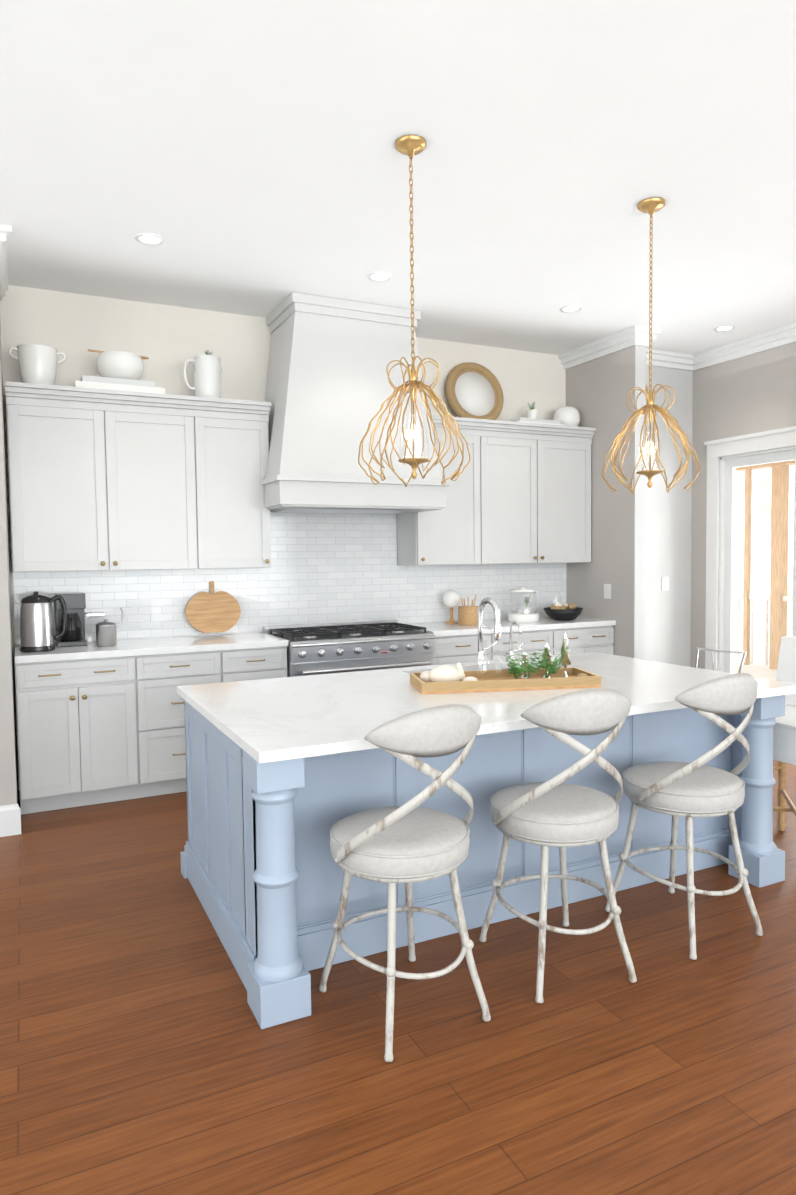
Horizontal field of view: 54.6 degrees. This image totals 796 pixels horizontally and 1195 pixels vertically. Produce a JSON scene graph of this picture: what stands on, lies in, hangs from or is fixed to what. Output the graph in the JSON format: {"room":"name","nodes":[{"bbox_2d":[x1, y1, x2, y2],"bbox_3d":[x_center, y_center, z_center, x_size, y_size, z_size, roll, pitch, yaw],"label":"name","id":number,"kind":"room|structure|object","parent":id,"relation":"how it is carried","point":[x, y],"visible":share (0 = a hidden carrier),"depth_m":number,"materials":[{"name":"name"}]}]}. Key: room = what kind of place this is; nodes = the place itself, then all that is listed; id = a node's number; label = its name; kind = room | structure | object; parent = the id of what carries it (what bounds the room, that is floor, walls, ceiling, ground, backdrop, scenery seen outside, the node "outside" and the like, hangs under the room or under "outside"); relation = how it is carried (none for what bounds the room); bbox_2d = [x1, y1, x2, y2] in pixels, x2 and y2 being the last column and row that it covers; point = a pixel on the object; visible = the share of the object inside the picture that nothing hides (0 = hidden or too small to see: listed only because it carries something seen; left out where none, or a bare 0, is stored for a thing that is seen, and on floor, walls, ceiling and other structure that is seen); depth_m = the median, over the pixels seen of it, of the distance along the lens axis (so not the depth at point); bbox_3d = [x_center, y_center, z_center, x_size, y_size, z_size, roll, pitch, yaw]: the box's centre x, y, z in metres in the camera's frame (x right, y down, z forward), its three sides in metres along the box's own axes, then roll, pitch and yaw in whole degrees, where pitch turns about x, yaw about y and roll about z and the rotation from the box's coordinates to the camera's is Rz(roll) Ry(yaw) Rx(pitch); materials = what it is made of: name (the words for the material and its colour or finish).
{"room":"kitchen","nodes":[
{"label":"kitchen","id":0,"kind":"room"},
{"bbox_2d":[0,322,17,805],"bbox_3d":[-4.163,-0.266,3.598,4.188,3.170,1.010,-2,3,-26],"label":"wall","id":1,"kind":"structure","parent":0,"point":[8,773],"depth_m":4.09,"materials":[{"name":"grey paint"}]},
{"bbox_2d":[0,224,11,259],"bbox_3d":[-3.907,-1.769,3.046,4.268,0.115,0.080,-2,3,-26],"label":"crown molding","id":2,"kind":"structure","parent":1,"relation":"attached to","point":[4,229],"depth_m":3.95,"materials":[{"name":"white wood"}]},
{"bbox_2d":[0,804,20,836],"bbox_3d":[-3.912,1.255,3.217,4.206,0.163,0.018,-2,3,-26],"label":"baseboard","id":3,"kind":"structure","parent":1,"relation":"attached to","point":[10,820],"depth_m":4.09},
{"bbox_2d":[0,285,565,790],"bbox_3d":[-0.519,-0.427,5.850,4.342,3.170,0.140,-2,3,-26],"label":"wall","id":4,"kind":"structure","parent":0,"point":[168,341],"depth_m":5.24,"materials":[{"name":"beige paint"}]},
{"bbox_2d":[0,260,7,300],"bbox_3d":[-2.245,-1.859,4.379,0.051,0.115,0.867,-2,3,-26],"label":"crown molding","id":5,"kind":"structure","parent":4,"relation":"attached to","point":[3,263],"depth_m":4.51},
{"bbox_2d":[5,389,120,571],"bbox_3d":[-2.083,-0.688,4.803,0.598,1.047,0.348,-2,3,-26],"label":"upper cabinet","id":6,"kind":"object","parent":4,"relation":"attached to","point":[103,479],"depth_m":4.65,"materials":[{"name":"wood"}]},
{"bbox_2d":[8,344,65,384],"bbox_3d":[-2.188,-1.386,4.692,0.320,0.254,0.228,-2,3,-26],"label":"crock","id":7,"kind":"object","parent":6,"relation":"on","point":[38,363],"visible":0.73,"depth_m":4.61,"materials":[{"name":"white ceramic"}]},
{"bbox_2d":[117,397,208,569],"bbox_3d":[-1.626,-0.705,5.025,0.668,1.047,0.348,-2,3,-26],"label":"upper cabinet","id":8,"kind":"object","parent":4,"relation":"attached to","point":[163,446],"depth_m":4.90,"materials":[{"name":"wood"}]},
{"bbox_2d":[74,349,164,393],"bbox_3d":[-1.758,-1.403,4.851,0.523,0.261,0.286,-2,3,-26],"label":"bowl","id":9,"kind":"object","parent":8,"relation":"on","point":[120,370],"visible":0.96,"depth_m":4.74,"materials":[{"name":"white ceramic"}]},
{"bbox_2d":[205,405,270,568],"bbox_3d":[-1.186,-0.721,5.238,0.557,1.047,0.348,-2,3,-26],"label":"upper cabinet","id":10,"kind":"object","parent":4,"relation":"attached to","point":[239,519],"depth_m":5.11,"materials":[{"name":"wood"}]},
{"bbox_2d":[183,350,221,397],"bbox_3d":[-1.296,-1.468,5.123,0.254,0.353,0.180,-2,3,-26],"label":"pitcher","id":11,"kind":"object","parent":10,"relation":"on","point":[207,374],"visible":0.92,"depth_m":5.07,"materials":[{"name":"white ceramic"}]},
{"bbox_2d":[13,512,565,644],"bbox_3d":[-0.477,-0.200,5.796,4.326,0.860,0.010,-2,3,-26],"label":"tile backsplash","id":12,"kind":"structure","parent":4,"relation":"attached to","point":[326,568],"depth_m":5.72,"materials":[{"name":"white tile"}]},
{"bbox_2d":[261,292,449,513],"bbox_3d":[-0.360,-1.298,5.401,1.244,1.385,0.710,-2,3,-26],"label":"range hood","id":13,"kind":"object","parent":4,"relation":"attached to","point":[329,390],"visible":0.96,"depth_m":5.13,"materials":[{"name":"white metal"}]},
{"bbox_2d":[397,421,488,564],"bbox_3d":[0.340,-0.778,5.978,0.617,1.047,0.348,-2,3,-26],"label":"upper cabinet","id":14,"kind":"object","parent":4,"relation":"attached to","point":[457,533],"depth_m":5.86,"materials":[{"name":"wood"}]},
{"bbox_2d":[489,425,544,563],"bbox_3d":[0.799,-0.795,6.201,0.652,1.047,0.348,-2,3,-26],"label":"upper cabinet","id":15,"kind":"object","parent":4,"relation":"attached to","point":[516,456],"depth_m":6.08,"materials":[{"name":"wood"}]},
{"bbox_2d":[445,362,503,419],"bbox_3d":[0.617,-1.633,6.192,0.534,0.522,0.160,-2,3,-26],"label":"decorative mirror","id":16,"kind":"object","parent":15,"relation":"on","point":[473,390],"visible":0.88,"depth_m":6.18,"materials":[{"name":"wicker"}]},
{"bbox_2d":[545,429,592,562],"bbox_3d":[1.256,-0.812,6.423,0.614,1.047,0.348,-2,3,-26],"label":"upper cabinet","id":17,"kind":"object","parent":4,"relation":"attached to","point":[567,455],"depth_m":6.30,"materials":[{"name":"wood"}]},
{"bbox_2d":[509,402,563,424],"bbox_3d":[1.099,-1.488,6.311,0.460,0.210,0.240,-2,3,-26],"label":"plate","id":18,"kind":"object","parent":17,"relation":"on","point":[532,415],"visible":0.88,"depth_m":6.26,"materials":[{"name":"white ceramic"}]},
{"bbox_2d":[553,406,579,426],"bbox_3d":[1.409,-1.489,6.450,0.220,0.190,0.220,-2,3,-26],"label":"jar","id":19,"kind":"object","parent":17,"relation":"on","point":[568,416],"visible":0.79,"depth_m":6.36,"materials":[{"name":"white ceramic"}]},
{"bbox_2d":[0,760,795,1194],"bbox_3d":[0.207,1.441,0.834,9.920,0.060,9.940,-2,3,-26],"label":"floor","id":20,"kind":"structure","parent":0,"point":[142,1052],"depth_m":2.29,"materials":[{"name":"brown wood"}]},
{"bbox_2d":[15,657,140,814],"bbox_3d":[-1.988,0.788,4.766,0.645,0.889,0.618,-2,3,-26],"label":"base cabinet","id":21,"kind":"object","parent":20,"relation":"on","point":[79,722],"depth_m":4.49,"materials":[{"name":"wood"}]},
{"bbox_2d":[14,633,287,664],"bbox_3d":[-1.562,0.309,4.935,1.591,0.040,0.624,-2,3,-26],"label":"countertop","id":22,"kind":"structure","parent":21,"relation":"on","point":[147,647],"depth_m":4.76,"materials":[{"name":"white stone"}]},
{"bbox_2d":[14,592,66,651],"bbox_3d":[-2.115,0.139,4.575,0.287,0.350,0.192,-2,3,-26],"label":"kettle","id":23,"kind":"object","parent":22,"relation":"on","point":[36,625],"visible":1,"depth_m":4.50,"materials":[{"name":"silver metal"}]},
{"bbox_2d":[54,592,86,646],"bbox_3d":[-2.056,0.136,4.846,0.170,0.325,0.264,-2,3,-26],"label":"coffee maker","id":24,"kind":"object","parent":22,"relation":"on","point":[75,602],"visible":0.88,"depth_m":4.79,"materials":[{"name":"black plastic"}]},
{"bbox_2d":[85,612,104,642],"bbox_3d":[-1.957,0.195,4.997,0.111,0.190,0.111,-2,3,-26],"label":"canister","id":25,"kind":"object","parent":22,"relation":"on","point":[100,614],"visible":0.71,"depth_m":4.95,"materials":[{"name":"clear glass"}]},
{"bbox_2d":[96,607,123,645],"bbox_3d":[-1.796,0.179,4.810,0.169,0.238,0.126,-2,3,-26],"label":"steel pot","id":26,"kind":"object","parent":22,"relation":"on","point":[106,632],"visible":1,"depth_m":4.76,"materials":[{"name":"silver metal"}]},
{"bbox_2d":[185,581,240,632],"bbox_3d":[-1.283,0.064,5.356,0.378,0.361,0.074,-2,3,-26],"label":"cutting board","id":27,"kind":"object","parent":22,"relation":"on","point":[211,611],"visible":0.96,"depth_m":5.34,"materials":[{"name":"brown wood"}]},
{"bbox_2d":[137,649,224,797],"bbox_3d":[-1.495,0.770,5.006,0.574,0.889,0.618,-2,3,-26],"label":"base cabinet","id":28,"kind":"object","parent":20,"relation":"on","point":[163,752],"depth_m":4.71,"materials":[{"name":"wood"}]},
{"bbox_2d":[225,645,287,681],"bbox_3d":[-1.042,0.753,5.226,0.433,0.889,0.618,-2,3,-26],"label":"base cabinet","id":29,"kind":"object","parent":20,"relation":"on","point":[240,664],"depth_m":4.93,"materials":[{"name":"wood"}]},
{"bbox_2d":[262,619,435,676],"bbox_3d":[-0.340,0.689,5.490,1.054,0.975,0.714,-2,3,-26],"label":"range","id":30,"kind":"object","parent":20,"relation":"on","point":[329,648],"visible":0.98,"depth_m":5.24,"materials":[{"name":"silver metal"}]},
{"bbox_2d":[319,704,490,1061],"bbox_3d":[0.012,0.815,2.475,0.481,1.022,0.510,-2,3,-26],"label":"stool","id":31,"kind":"object","parent":20,"relation":"on","point":[409,843],"visible":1,"depth_m":2.30,"materials":[{"name":"fabric"}]},
{"bbox_2d":[433,633,500,664],"bbox_3d":[0.364,0.700,5.908,0.567,0.889,0.618,-2,3,-26],"label":"base cabinet","id":32,"kind":"object","parent":20,"relation":"on","point":[449,650],"depth_m":5.61,"materials":[{"name":"wood"}]},
{"bbox_2d":[400,617,615,636],"bbox_3d":[0.862,0.219,6.111,1.671,0.040,0.624,-2,3,-26],"label":"countertop","id":33,"kind":"structure","parent":32,"relation":"on","point":[440,629],"depth_m":5.92,"materials":[{"name":"white stone"}]},
{"bbox_2d":[443,590,459,623],"bbox_3d":[0.421,0.073,6.074,0.140,0.265,0.140,-2,3,-26],"label":"globe light","id":34,"kind":"object","parent":33,"relation":"on","point":[451,599],"visible":1,"depth_m":6.03,"materials":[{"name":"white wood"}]},
{"bbox_2d":[458,595,477,625],"bbox_3d":[0.545,0.095,5.946,0.164,0.231,0.164,-2,3,-26],"label":"canister","id":35,"kind":"object","parent":33,"relation":"on","point":[468,615],"visible":0.96,"depth_m":5.88,"materials":[{"name":"brown wood"}]},
{"bbox_2d":[508,587,538,621],"bbox_3d":[1.008,0.053,6.204,0.250,0.277,0.250,-2,3,-26],"label":"glass canister","id":36,"kind":"object","parent":33,"relation":"on","point":[526,615],"visible":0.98,"depth_m":6.13,"materials":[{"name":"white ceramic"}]},
{"bbox_2d":[543,602,582,619],"bbox_3d":[1.350,0.110,6.306,0.320,0.144,0.320,-2,3,-26],"label":"bowl","id":37,"kind":"object","parent":33,"relation":"on","point":[559,611],"visible":1,"depth_m":6.22,"materials":[{"name":"black ceramic"}]},
{"bbox_2d":[177,664,784,1028],"bbox_3d":[0.368,0.851,3.499,2.425,0.838,1.344,-2,3,-26],"label":"kitchen island","id":38,"kind":"object","parent":20,"relation":"on","point":[284,775],"depth_m":3.00,"materials":[{"name":"wood"}]},
{"bbox_2d":[401,658,688,715],"bbox_3d":[0.621,0.404,3.593,0.780,0.035,1.380,-2,3,-26],"label":"island countertop","id":39,"kind":"structure","parent":38,"relation":"on","point":[644,699],"depth_m":3.27,"materials":[{"name":"white stone"}]},
{"bbox_2d":[475,597,521,663],"bbox_3d":[0.586,0.176,4.184,0.291,0.361,0.219,-2,3,-26],"label":"faucet","id":40,"kind":"object","parent":39,"relation":"on","point":[496,629],"visible":0.94,"depth_m":4.19,"materials":[{"name":"silver metal"}]},
{"bbox_2d":[410,632,600,694],"bbox_3d":[0.472,0.279,3.465,0.800,0.232,0.300,-1,3,-9],"label":"decorative tray","id":41,"kind":"object","parent":39,"relation":"on","point":[447,679],"visible":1,"depth_m":3.38,"materials":[{"name":"brown wood"}]},
{"bbox_2d":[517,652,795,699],"bbox_3d":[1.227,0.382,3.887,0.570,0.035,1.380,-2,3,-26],"label":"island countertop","id":42,"kind":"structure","parent":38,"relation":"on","point":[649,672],"depth_m":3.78,"materials":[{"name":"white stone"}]},
{"bbox_2d":[501,629,560,659],"bbox_3d":[0.844,0.682,6.141,0.621,0.889,0.618,-2,3,-26],"label":"base cabinet","id":43,"kind":"object","parent":20,"relation":"on","point":[533,642],"depth_m":5.87,"materials":[{"name":"wood"}]},
{"bbox_2d":[479,689,636,1003],"bbox_3d":[0.556,0.794,2.741,0.480,1.022,0.512,-2,3,-26],"label":"stool","id":44,"kind":"object","parent":20,"relation":"on","point":[555,811],"visible":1,"depth_m":2.56,"materials":[{"name":"fabric"}]},
{"bbox_2d":[561,625,613,654],"bbox_3d":[1.312,0.665,6.368,0.667,0.889,0.618,-2,3,-26],"label":"base cabinet","id":45,"kind":"object","parent":20,"relation":"on","point":[601,639],"depth_m":6.12,"materials":[{"name":"wood"}]},
{"bbox_2d":[605,673,762,959],"bbox_3d":[1.119,0.774,3.006,0.483,1.022,0.498,-2,3,-26],"label":"stool","id":46,"kind":"object","parent":20,"relation":"on","point":[691,790],"visible":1,"depth_m":2.84,"materials":[{"name":"fabric"}]},
{"bbox_2d":[695,647,745,672],"bbox_3d":[2.566,0.747,6.034,0.423,0.727,0.412,-3,4,-35],"label":"cafe chair","id":47,"kind":"object","parent":20,"relation":"on","point":[718,650],"visible":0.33,"depth_m":5.87,"materials":[{"name":"silver metal"}]},
{"bbox_2d":[773,636,795,830],"bbox_3d":[1.931,0.727,3.756,0.546,1.018,0.526,-2,3,-26],"label":"end chair","id":48,"kind":"object","parent":20,"relation":"on","point":[784,740],"visible":0.46,"depth_m":3.94,"materials":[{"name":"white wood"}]},
{"bbox_2d":[0,0,795,354],"bbox_3d":[0.168,-1.794,0.666,9.920,0.080,9.940,-2,3,-26],"label":"ceiling","id":49,"kind":"structure","parent":0,"point":[242,156],"depth_m":3.33,"materials":[{"name":"white paint"}]},
{"bbox_2d":[135,233,164,245],"bbox_3d":[-1.324,-1.912,4.120,0.149,0.006,0.149,-3,3,-32],"label":"recessed light","id":50,"kind":"object","parent":49,"relation":"in","point":[151,239],"depth_m":4.12,"materials":[{"name":"white plastic"}]},
{"bbox_2d":[368,272,391,281],"bbox_3d":[-0.110,-1.957,4.709,0.149,0.006,0.149,-3,3,-32],"label":"recessed light","id":51,"kind":"object","parent":49,"relation":"in","point":[375,276],"depth_m":4.71,"materials":[{"name":"white plastic"}]},
{"bbox_2d":[358,135,470,486],"bbox_3d":[0.061,-1.184,3.236,0.478,1.399,0.477,-2,3,-26],"label":"pendant light","id":52,"kind":"object","parent":49,"relation":"hanging from","point":[410,146],"visible":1,"depth_m":3.23,"materials":[{"name":"gold metal"}]},
{"bbox_2d":[560,305,581,312],"bbox_3d":[1.203,-2.007,5.369,0.149,0.006,0.149,-3,3,-32],"label":"recessed light","id":53,"kind":"object","parent":49,"relation":"in","point":[570,308],"depth_m":5.36,"materials":[{"name":"white plastic"}]},
{"bbox_2d":[601,197,699,493],"bbox_3d":[1.248,-1.229,3.812,0.478,1.399,0.477,-2,3,-26],"label":"pendant light","id":54,"kind":"object","parent":49,"relation":"hanging from","point":[650,206],"visible":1,"depth_m":3.80,"materials":[{"name":"gold metal"}]},
{"bbox_2d":[714,325,734,331],"bbox_3d":[2.487,-2.050,5.881,0.149,0.006,0.149,-3,4,-35],"label":"recessed light","id":55,"kind":"object","parent":49,"relation":"in","point":[724,328],"depth_m":5.88,"materials":[{"name":"white plastic"}]},
{"bbox_2d":[598,345,649,660],"bbox_3d":[1.791,-0.473,6.189,0.110,3.170,0.420,-2,3,-26],"label":"wall","id":56,"kind":"structure","parent":0,"point":[640,542],"depth_m":6.10,"materials":[{"name":"grey paint"}]},
{"bbox_2d":[558,326,647,369],"bbox_3d":[1.621,-2.001,6.226,0.101,0.115,0.922,-2,3,-26],"label":"crown molding","id":57,"kind":"structure","parent":56,"relation":"attached to","point":[639,336],"depth_m":6.12,"materials":[{"name":"white wood"}]},
{"bbox_2d":[604,584,610,598],"bbox_3d":[1.700,-0.050,6.268,0.011,0.120,0.080,-2,3,-26],"label":"switch plate","id":58,"kind":"object","parent":56,"relation":"attached to","point":[607,587],"depth_m":6.26,"materials":[{"name":"white plastic"}]},
{"bbox_2d":[646,328,661,355],"bbox_3d":[1.894,-1.997,6.076,0.080,0.115,0.415,-2,3,-26],"label":"crown molding","id":59,"kind":"structure","parent":56,"relation":"attached to","point":[655,332],"depth_m":5.91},
{"bbox_2d":[566,359,692,666],"bbox_3d":[2.007,-0.509,6.840,1.070,3.170,0.564,-2,3,-26],"label":"wall","id":60,"kind":"structure","parent":0,"point":[671,512],"depth_m":6.69,"materials":[{"name":"grey paint"}]},
{"bbox_2d":[662,577,668,590],"bbox_3d":[2.330,-0.121,6.721,0.080,0.120,0.011,-2,3,-26],"label":"switch plate","id":61,"kind":"object","parent":60,"relation":"attached to","point":[665,580],"depth_m":6.72,"materials":[{"name":"white plastic"}]},
{"bbox_2d":[646,350,695,370],"bbox_3d":[2.129,-2.022,6.498,0.869,0.115,0.080,-2,3,-26],"label":"crown molding","id":62,"kind":"structure","parent":60,"relation":"attached to","point":[666,359],"depth_m":6.59,"materials":[{"name":"white wood"}]},
{"bbox_2d":[690,342,795,668],"bbox_3d":[4.549,-0.340,2.978,0.120,3.170,9.740,-2,3,-26],"label":"wall","id":63,"kind":"structure","parent":0,"point":[751,394],"depth_m":6.46,"materials":[{"name":"grey paint"}]},
{"bbox_2d":[692,323,795,369],"bbox_3d":[4.559,-1.850,2.613,0.080,0.115,9.200,-2,3,-26],"label":"crown molding","id":64,"kind":"structure","parent":63,"relation":"attached to","point":[785,335],"depth_m":6.21,"materials":[{"name":"white wood"}]},
{"bbox_2d":[704,426,795,673],"bbox_3d":[3.116,-0.097,5.910,0.153,2.414,1.830,-2,3,-26],"label":"door frame","id":65,"kind":"structure","parent":63,"relation":"attached to","point":[720,545],"depth_m":6.55,"materials":[{"name":"white wood"}]},
{"bbox_2d":[732,460,794,679],"bbox_3d":[3.136,-0.050,5.922,0.004,2.120,1.500,-2,3,-26],"label":"door glass","id":66,"kind":"object","parent":63,"relation":"attached to","point":[761,564],"depth_m":6.27,"materials":[{"name":"clear glass"}]},
{"label":"outside","id":67,"kind":"structure","parent":0,"visible":0},
{"bbox_2d":[734,465,794,648],"bbox_3d":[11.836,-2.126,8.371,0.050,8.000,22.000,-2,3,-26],"label":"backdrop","id":68,"kind":"structure","parent":67,"point":[762,528],"depth_m":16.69,"materials":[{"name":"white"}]},
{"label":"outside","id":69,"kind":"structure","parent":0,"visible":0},
{"bbox_2d":[734,646,776,679],"bbox_3d":[6.073,1.089,6.825,5.880,0.080,10.000,-2,3,-26],"label":"floor","id":70,"kind":"structure","parent":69,"point":[756,664],"depth_m":10.05,"materials":[{"name":"concrete"}]},
{"bbox_2d":[735,460,794,669],"bbox_3d":[4.985,-0.329,6.230,3.460,2.840,10.000,-2,3,-26],"label":"posts","id":71,"kind":"object","parent":70,"relation":"on","point":[781,592],"depth_m":9.77,"materials":[{"name":"brown wood"}]}
]}

